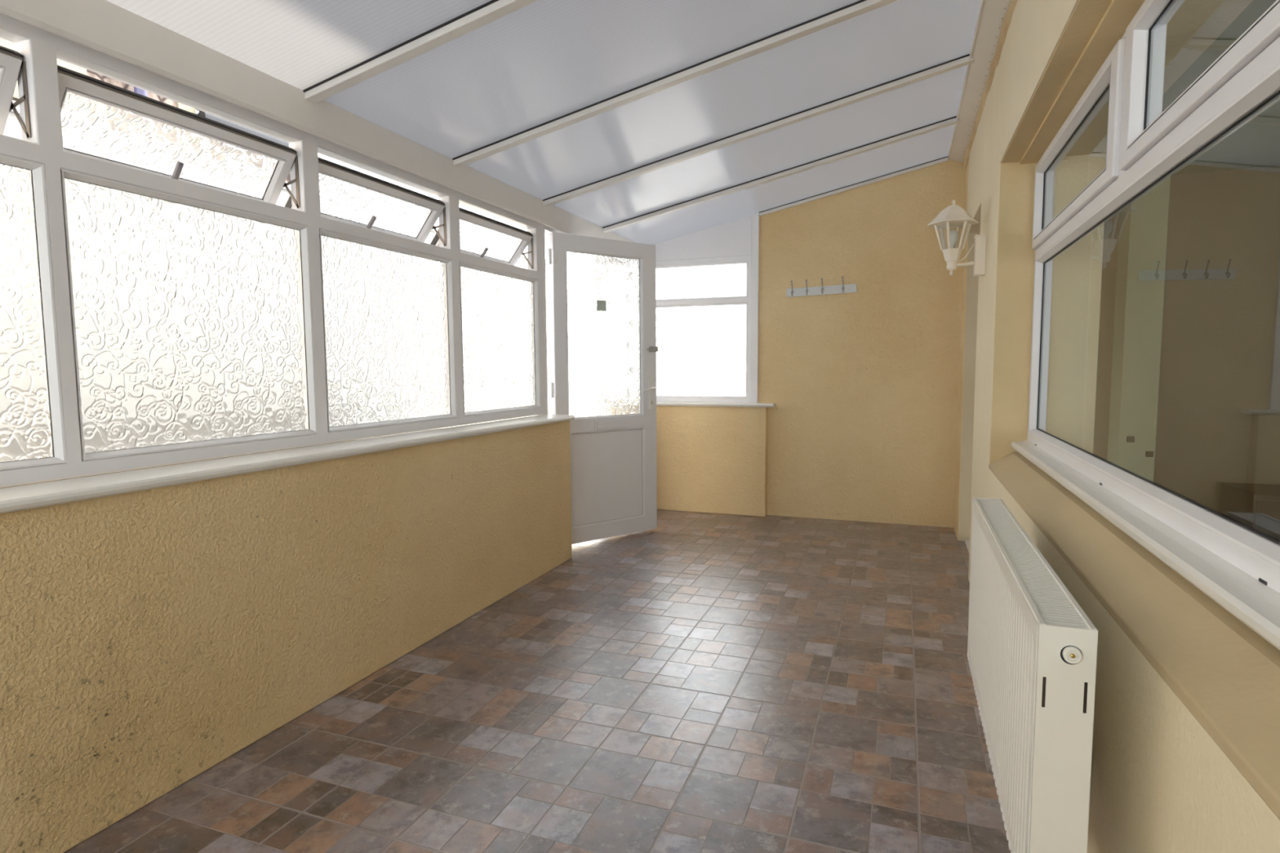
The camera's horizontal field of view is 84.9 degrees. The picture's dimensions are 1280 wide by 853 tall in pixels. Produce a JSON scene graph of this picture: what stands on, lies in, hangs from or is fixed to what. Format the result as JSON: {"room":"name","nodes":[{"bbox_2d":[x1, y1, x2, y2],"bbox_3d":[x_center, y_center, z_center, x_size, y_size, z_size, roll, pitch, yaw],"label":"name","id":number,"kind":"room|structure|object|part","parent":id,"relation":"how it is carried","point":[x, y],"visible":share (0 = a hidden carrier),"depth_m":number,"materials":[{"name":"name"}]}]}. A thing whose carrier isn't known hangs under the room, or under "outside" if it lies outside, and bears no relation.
{"room":"sunroom","nodes":[
{"label":"sunroom","id":0,"kind":"room"},
{"bbox_2d":[0,420,572,852],"bbox_3d":[-1.579,0.638,1.974,0.288,0.915,5.668,1,5,21],"label":"wall","id":1,"kind":"structure","parent":0,"point":[149,638],"depth_m":2.23,"materials":[{"name":"yellow paint"}]},
{"bbox_2d":[0,0,634,514],"bbox_3d":[-1.331,-0.575,2.707,0.450,1.377,7.407,1,5,21],"label":"window","id":2,"kind":"structure","parent":1,"relation":"in","point":[160,306],"depth_m":2.43,"materials":[{"name":"white plastic"}]},
{"bbox_3d":[-1.898,-0.851,1.503,0.176,0.248,0.896,1,5,21],"label":"sash frame","id":3,"kind":"part","parent":2,"relation":"part of","materials":[{"name":"white plastic"}]},
{"bbox_3d":[-1.821,-0.270,1.524,0.011,0.808,0.920,1,5,21],"label":"patterned pane","id":4,"kind":"part","parent":2,"relation":"part of","materials":[{"name":"clear glass"}]},
{"bbox_3d":[-1.574,-0.934,2.384,0.108,0.152,0.743,1,5,21],"label":"patterned pane","id":5,"kind":"part","parent":2,"relation":"part of","materials":[{"name":"clear glass"}]},
{"bbox_3d":[-1.571,-0.933,2.383,0.186,0.243,0.829,1,5,21],"label":"sash frame","id":6,"kind":"part","parent":2,"relation":"part of","materials":[{"name":"white plastic"}]},
{"bbox_3d":[-1.580,-0.849,2.373,0.087,0.090,0.030,1,5,21],"label":"handle","id":7,"kind":"part","parent":2,"relation":"part of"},
{"bbox_3d":[-1.489,-0.347,2.404,0.011,0.808,0.853,1,5,21],"label":"patterned pane","id":8,"kind":"part","parent":2,"relation":"part of","materials":[{"name":"clear glass"}]},
{"bbox_3d":[-1.248,-1.016,3.258,0.199,0.235,0.848,1,5,21],"label":"sash frame","id":9,"kind":"part","parent":2,"relation":"part of","materials":[{"name":"white plastic"}]},
{"bbox_3d":[-1.262,-0.932,3.250,0.092,0.087,0.030,1,5,21],"label":"handle","id":10,"kind":"part","parent":2,"relation":"part of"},
{"bbox_3d":[-1.250,-1.018,3.259,0.117,0.145,0.762,1,5,21],"label":"patterned pane","id":11,"kind":"part","parent":2,"relation":"part of","materials":[{"name":"clear glass"}]},
{"bbox_3d":[-1.160,-0.423,3.277,0.011,0.808,0.872,1,5,21],"label":"patterned pane","id":12,"kind":"part","parent":2,"relation":"part of","materials":[{"name":"clear glass"}]},
{"bbox_3d":[-0.919,-1.092,4.131,0.199,0.235,0.811,1,5,21],"label":"sash frame","id":13,"kind":"part","parent":2,"relation":"part of","materials":[{"name":"white plastic"}]},
{"bbox_3d":[-0.934,-1.008,4.122,0.092,0.087,0.030,1,5,21],"label":"handle","id":14,"kind":"part","parent":2,"relation":"part of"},
{"bbox_3d":[-0.922,-1.094,4.132,0.117,0.145,0.725,1,5,21],"label":"patterned pane","id":15,"kind":"part","parent":2,"relation":"part of","materials":[{"name":"clear glass"}]},
{"bbox_3d":[-0.831,-0.499,4.149,0.011,0.808,0.835,1,5,21],"label":"patterned pane","id":16,"kind":"part","parent":2,"relation":"part of","materials":[{"name":"clear glass"}]},
{"bbox_2d":[537,224,564,415],"bbox_3d":[-0.475,-0.262,5.127,0.070,2.220,1.037,1,5,21],"label":"trim","id":17,"kind":"structure","parent":1,"relation":"attached to","point":[546,229],"depth_m":4.61,"materials":[{"name":"white plastic"}]},
{"bbox_2d":[547,231,657,544],"bbox_3d":[-0.238,-0.253,4.963,0.910,2.118,0.122,-4,6,-38],"label":"door","id":18,"kind":"structure","parent":1,"relation":"in","point":[602,300],"depth_m":4.98,"materials":[{"name":"white plastic"}]},
{"bbox_3d":[-0.251,-0.638,4.959,0.642,1.141,0.011,-4,6,-37],"label":"patterned pane","id":19,"kind":"part","parent":18,"relation":"part of","materials":[{"name":"clear glass"}]},
{"bbox_3d":[-0.236,0.357,5.047,0.635,0.661,0.033,-4,6,-37],"label":"panel","id":20,"kind":"part","parent":18,"relation":"part of","materials":[{"name":"white plastic"}]},
{"bbox_3d":[0.068,-0.274,5.146,0.048,0.033,0.122,4,7,42],"label":"lever","id":21,"kind":"part","parent":18,"relation":"part of","materials":[{"name":"silver metal"}]},
{"bbox_3d":[0.082,-0.250,5.203,0.035,0.243,0.010,-4,6,-37],"label":"handle","id":22,"kind":"part","parent":18,"relation":"part of","materials":[{"name":"silver metal"}]},
{"bbox_2d":[64,509,1010,852],"bbox_3d":[-0.022,1.079,2.365,2.850,0.050,7.419,1,5,21],"label":"floor","id":23,"kind":"structure","parent":0,"point":[694,682],"depth_m":2.46,"materials":[{"name":"tile"}]},
{"bbox_2d":[106,0,981,244],"bbox_3d":[-0.191,-1.491,2.270,2.820,0.624,7.575,1,5,21],"label":"ceiling","id":24,"kind":"structure","parent":0,"point":[646,122],"depth_m":3.12,"materials":[{"name":"white plastic"}]},
{"bbox_3d":[-0.367,-1.439,1.803,2.820,0.601,0.930,1,5,21],"label":"roof panel","id":25,"kind":"part","parent":24,"relation":"part of","materials":[{"name":"white plastic"}]},
{"bbox_3d":[-0.040,-1.515,2.671,2.820,0.601,0.930,1,5,21],"label":"roof panel","id":26,"kind":"part","parent":24,"relation":"part of","materials":[{"name":"white plastic"}]},
{"bbox_3d":[0.288,-1.591,3.540,2.820,0.601,0.935,1,5,21],"label":"roof panel","id":27,"kind":"part","parent":24,"relation":"part of","materials":[{"name":"white plastic"}]},
{"bbox_3d":[0.615,-1.667,4.410,2.820,0.601,0.930,1,5,21],"label":"roof panel","id":28,"kind":"part","parent":24,"relation":"part of","materials":[{"name":"white plastic"}]},
{"bbox_3d":[0.960,-1.747,5.323,2.820,0.601,1.029,1,5,21],"label":"roof panel","id":29,"kind":"part","parent":24,"relation":"part of","materials":[{"name":"white plastic"}]},
{"bbox_2d":[656,405,768,516],"bbox_3d":[0.490,0.274,6.102,1.250,0.915,0.218,1,5,21],"label":"wall","id":30,"kind":"structure","parent":0,"point":[710,460],"depth_m":5.94,"materials":[{"name":"yellow paint"}]},
{"bbox_2d":[653,212,775,407],"bbox_3d":[0.540,-0.965,5.917,1.215,1.582,0.185,1,5,21],"label":"window","id":31,"kind":"structure","parent":30,"relation":"in","point":[707,280],"depth_m":5.95,"materials":[{"name":"white plastic"}]},
{"bbox_3d":[0.490,-1.232,5.976,0.859,0.274,0.011,1,5,21],"label":"patterned pane","id":32,"kind":"part","parent":31,"relation":"part of","materials":[{"name":"clear glass"}]},
{"bbox_3d":[0.494,-0.649,6.026,0.859,0.772,0.011,1,5,21],"label":"patterned pane","id":33,"kind":"part","parent":31,"relation":"part of","materials":[{"name":"clear glass"}]},
{"bbox_3d":[0.461,-1.589,5.955,1.010,0.321,0.048,1,5,21],"label":"infill panel","id":34,"kind":"part","parent":31,"relation":"part of","materials":[{"name":"white plastic"}]},
{"bbox_3d":[0.466,-0.820,6.021,1.010,1.221,0.065,1,5,21],"label":"frame","id":35,"kind":"part","parent":31,"relation":"part of","materials":[{"name":"white plastic"}]},
{"bbox_2d":[757,160,964,527],"bbox_3d":[1.826,-0.688,5.598,1.740,3.000,0.200,1,5,21],"label":"wall","id":36,"kind":"structure","parent":0,"point":[863,384],"depth_m":5.52,"materials":[{"name":"yellow paint"}]},
{"bbox_2d":[786,276,857,297],"bbox_3d":[1.437,-1.113,5.565,0.544,0.127,0.064,0,5,21],"label":"coat rack","id":37,"kind":"object","parent":36,"relation":"attached to","point":[846,288],"visible":1,"depth_m":5.58,"materials":[{"name":"silver metal"}]},
{"bbox_2d":[759,155,947,216],"bbox_3d":[1.631,-1.859,5.450,1.402,0.319,0.022,1,5,21],"label":"trim","id":38,"kind":"structure","parent":36,"relation":"attached to","point":[945,159],"depth_m":5.42,"materials":[{"name":"white plastic"}]},
{"bbox_2d":[953,0,1279,852],"bbox_3d":[1.295,-0.323,1.746,0.416,2.830,7.419,1,5,21],"label":"wall","id":39,"kind":"structure","parent":0,"point":[1160,783],"depth_m":1.95,"materials":[{"name":"beige paint"}]},
{"bbox_2d":[927,200,986,276],"bbox_3d":[1.665,-0.992,3.686,0.284,0.400,0.239,1,5,21],"label":"wall lantern","id":40,"kind":"object","parent":39,"relation":"attached to","point":[953,215],"visible":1,"depth_m":3.65,"materials":[{"name":"white metal"}]},
{"bbox_3d":[1.649,-0.989,3.693,0.056,0.099,0.056,1,5,21],"label":"bulb","id":41,"kind":"part","parent":40,"relation":"part of","materials":[{"name":"white glass"}]},
{"bbox_3d":[1.707,-0.857,3.682,0.103,0.028,0.024,1,5,21],"label":"arm","id":42,"kind":"part","parent":40,"relation":"part of"},
{"bbox_2d":[964,539,969,551],"bbox_3d":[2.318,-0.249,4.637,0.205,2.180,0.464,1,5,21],"label":"baseboard","id":43,"kind":"structure","parent":39,"relation":"in","point":[966,541],"depth_m":4.86,"materials":[{"name":"white plastic"}]},
{"bbox_2d":[958,203,981,541],"bbox_3d":[2.192,-0.220,4.428,0.213,2.160,0.964,1,5,21],"label":"trim","id":44,"kind":"structure","parent":39,"relation":"attached to","point":[971,300],"depth_m":4.90,"materials":[{"name":"beige paint"}]},
{"bbox_2d":[947,0,1010,162],"bbox_3d":[1.039,-1.679,1.728,0.114,0.073,7.408,1,5,21],"label":"trim","id":45,"kind":"structure","parent":39,"relation":"attached to","point":[991,14],"depth_m":3.59,"materials":[{"name":"white plastic"}]},
{"bbox_2d":[963,0,1017,169],"bbox_3d":[1.084,-1.606,1.713,0.018,0.074,7.379,1,5,21],"label":"trim","id":46,"kind":"structure","parent":39,"relation":"attached to","point":[1006,24],"depth_m":3.44,"materials":[{"name":"white plastic"}]},
{"bbox_2d":[967,497,1097,852],"bbox_3d":[0.922,0.515,1.653,0.176,0.498,1.210,1,5,21],"label":"radiator","id":47,"kind":"object","parent":39,"relation":"attached to","point":[1032,648],"visible":1,"depth_m":1.21,"materials":[{"name":"metal"}]},
{"bbox_3d":[1.070,0.468,2.173,0.081,0.494,0.009,1,5,21],"label":"panel","id":48,"kind":"part","parent":47,"relation":"part of","materials":[{"name":"metal"}]},
{"bbox_3d":[0.837,0.513,1.659,0.010,0.486,1.124,1,5,21],"label":"panel","id":49,"kind":"part","parent":47,"relation":"part of","materials":[{"name":"metal"}]},
{"bbox_2d":[973,497,1096,630],"bbox_3d":[0.871,0.274,1.626,0.079,0.012,1.128,1,5,21],"label":"grille","id":50,"kind":"object","parent":47,"relation":"attached to","point":[1046,602],"depth_m":1.38,"materials":[{"name":"metal"}]},
{"bbox_3d":[0.902,0.515,1.635,0.010,0.486,1.124,1,5,21],"label":"panel","id":51,"kind":"part","parent":47,"relation":"part of","materials":[{"name":"metal"}]},
{"bbox_3d":[0.673,0.560,1.120,0.081,0.494,0.009,1,5,21],"label":"panel","id":52,"kind":"part","parent":47,"relation":"part of","materials":[{"name":"metal"}]},
{"bbox_2d":[990,0,1144,463],"bbox_3d":[1.116,-0.352,1.546,0.212,1.391,3.505,1,5,21],"label":"window reveal","id":53,"kind":"structure","parent":39,"relation":"attached to","point":[1095,27],"depth_m":3.14,"materials":[{"name":"beige paint"}]},
{"bbox_2d":[988,451,1279,820],"bbox_3d":[1.117,0.291,1.600,0.217,0.103,3.503,1,5,21],"label":"window sill","id":54,"kind":"structure","parent":39,"relation":"attached to","point":[1225,673],"depth_m":1.14,"materials":[{"name":"paint"}]},
{"bbox_2d":[1010,0,1279,650],"bbox_3d":[1.157,-0.393,1.527,0.137,1.274,3.496,1,5,21],"label":"window","id":55,"kind":"structure","parent":39,"relation":"in","point":[1236,565],"depth_m":1.69,"materials":[{"name":"white plastic"}]},
{"bbox_3d":[1.557,-0.919,2.497,0.074,0.364,1.294,1,5,21],"label":"sash frame","id":56,"kind":"part","parent":55,"relation":"part of","materials":[{"name":"white plastic"}]},
{"bbox_3d":[1.087,-0.810,1.252,0.074,0.364,1.257,1,5,21],"label":"sash frame","id":57,"kind":"part","parent":55,"relation":"part of","materials":[{"name":"white plastic"}]},
{"bbox_2d":[1106,174,1170,482],"bbox_3d":[3.200,-0.380,4.524,0.200,2.450,0.250,1,5,21],"label":"wall pier","id":58,"kind":"object","parent":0,"point":[1143,228],"visible":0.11,"depth_m":4.40,"materials":[{"name":"paint"}]},
{"bbox_2d":[1126,436,1134,442],"bbox_3d":[3.122,0.082,4.454,0.040,0.036,0.012,1,5,21],"label":"wall socket","id":59,"kind":"object","parent":58,"relation":"attached to","point":[1129,439],"visible":1,"depth_m":4.45,"materials":[{"name":"plastic"}]},
{"bbox_2d":[1145,451,1153,457],"bbox_3d":[3.220,0.175,4.424,0.040,0.036,0.012,1,5,21],"label":"wall socket","id":60,"kind":"object","parent":58,"relation":"attached to","point":[1148,454],"visible":1,"depth_m":4.42,"materials":[{"name":"plastic"}]},
{"bbox_2d":[1093,165,1279,513],"bbox_3d":[4.291,-0.369,4.301,3.400,2.450,0.100,1,5,21],"label":"wall","id":61,"kind":"structure","parent":0,"point":[1218,420],"depth_m":4.46,"materials":[{"name":"paint"}]},
{"bbox_2d":[1162,0,1279,175],"bbox_3d":[3.258,-1.364,1.333,3.500,0.050,6.200,1,5,21],"label":"ceiling","id":62,"kind":"structure","parent":0,"point":[1255,143],"depth_m":3.63,"materials":[{"name":"paint"}]},
{"bbox_3d":[3.245,1.121,1.609,3.400,0.050,6.100,1,5,21],"label":"floor","id":63,"kind":"structure","parent":0,"visible":0},
{"bbox_2d":[1219,482,1279,542],"bbox_3d":[3.789,0.625,4.167,0.400,0.500,0.465,1,5,21],"label":"base cabinet","id":64,"kind":"object","parent":63,"relation":"on","point":[1256,507],"visible":0.34,"depth_m":4.07,"materials":[{"name":"brown wood"}]},
{"bbox_3d":[3.710,0.643,3.957,0.390,0.440,0.014,1,5,21],"label":"drawer","id":65,"kind":"part","parent":64,"relation":"part of","materials":[{"name":"brown wood"}]},
{"label":"outside","id":66,"kind":"structure","parent":0,"visible":0},
{"bbox_3d":[-1.393,1.008,4.902,22.000,0.080,24.000,1,5,21],"label":"ground","id":67,"kind":"structure","parent":66,"visible":0},
{"bbox_2d":[0,37,195,114],"bbox_3d":[-6.888,-2.260,1.270,4.107,7.120,9.895,1,5,21],"label":"house","id":68,"kind":"structure","parent":67,"relation":"on","point":[3,42],"depth_m":4.66,"materials":[{"name":"stone"}]},
{"bbox_2d":[1,440,352,488],"bbox_3d":[-3.678,0.632,2.835,0.345,1.050,6.600,1,5,21],"label":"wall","id":69,"kind":"structure","parent":67,"relation":"on","point":[351,440],"depth_m":4.28,"materials":[{"name":"paint"}]},
{"bbox_2d":[195,108,290,182],"bbox_3d":[-4.483,-1.573,6.314,3.104,4.865,1.082,1,5,21],"label":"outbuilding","id":70,"kind":"structure","parent":67,"relation":"on","point":[200,113],"depth_m":5.51,"materials":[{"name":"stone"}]},
{"bbox_2d":[3,99,551,439],"bbox_3d":[-2.985,-0.487,5.371,0.240,2.840,20.000,1,5,21],"label":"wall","id":71,"kind":"structure","parent":67,"relation":"on","point":[12,127],"depth_m":7.23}
]}

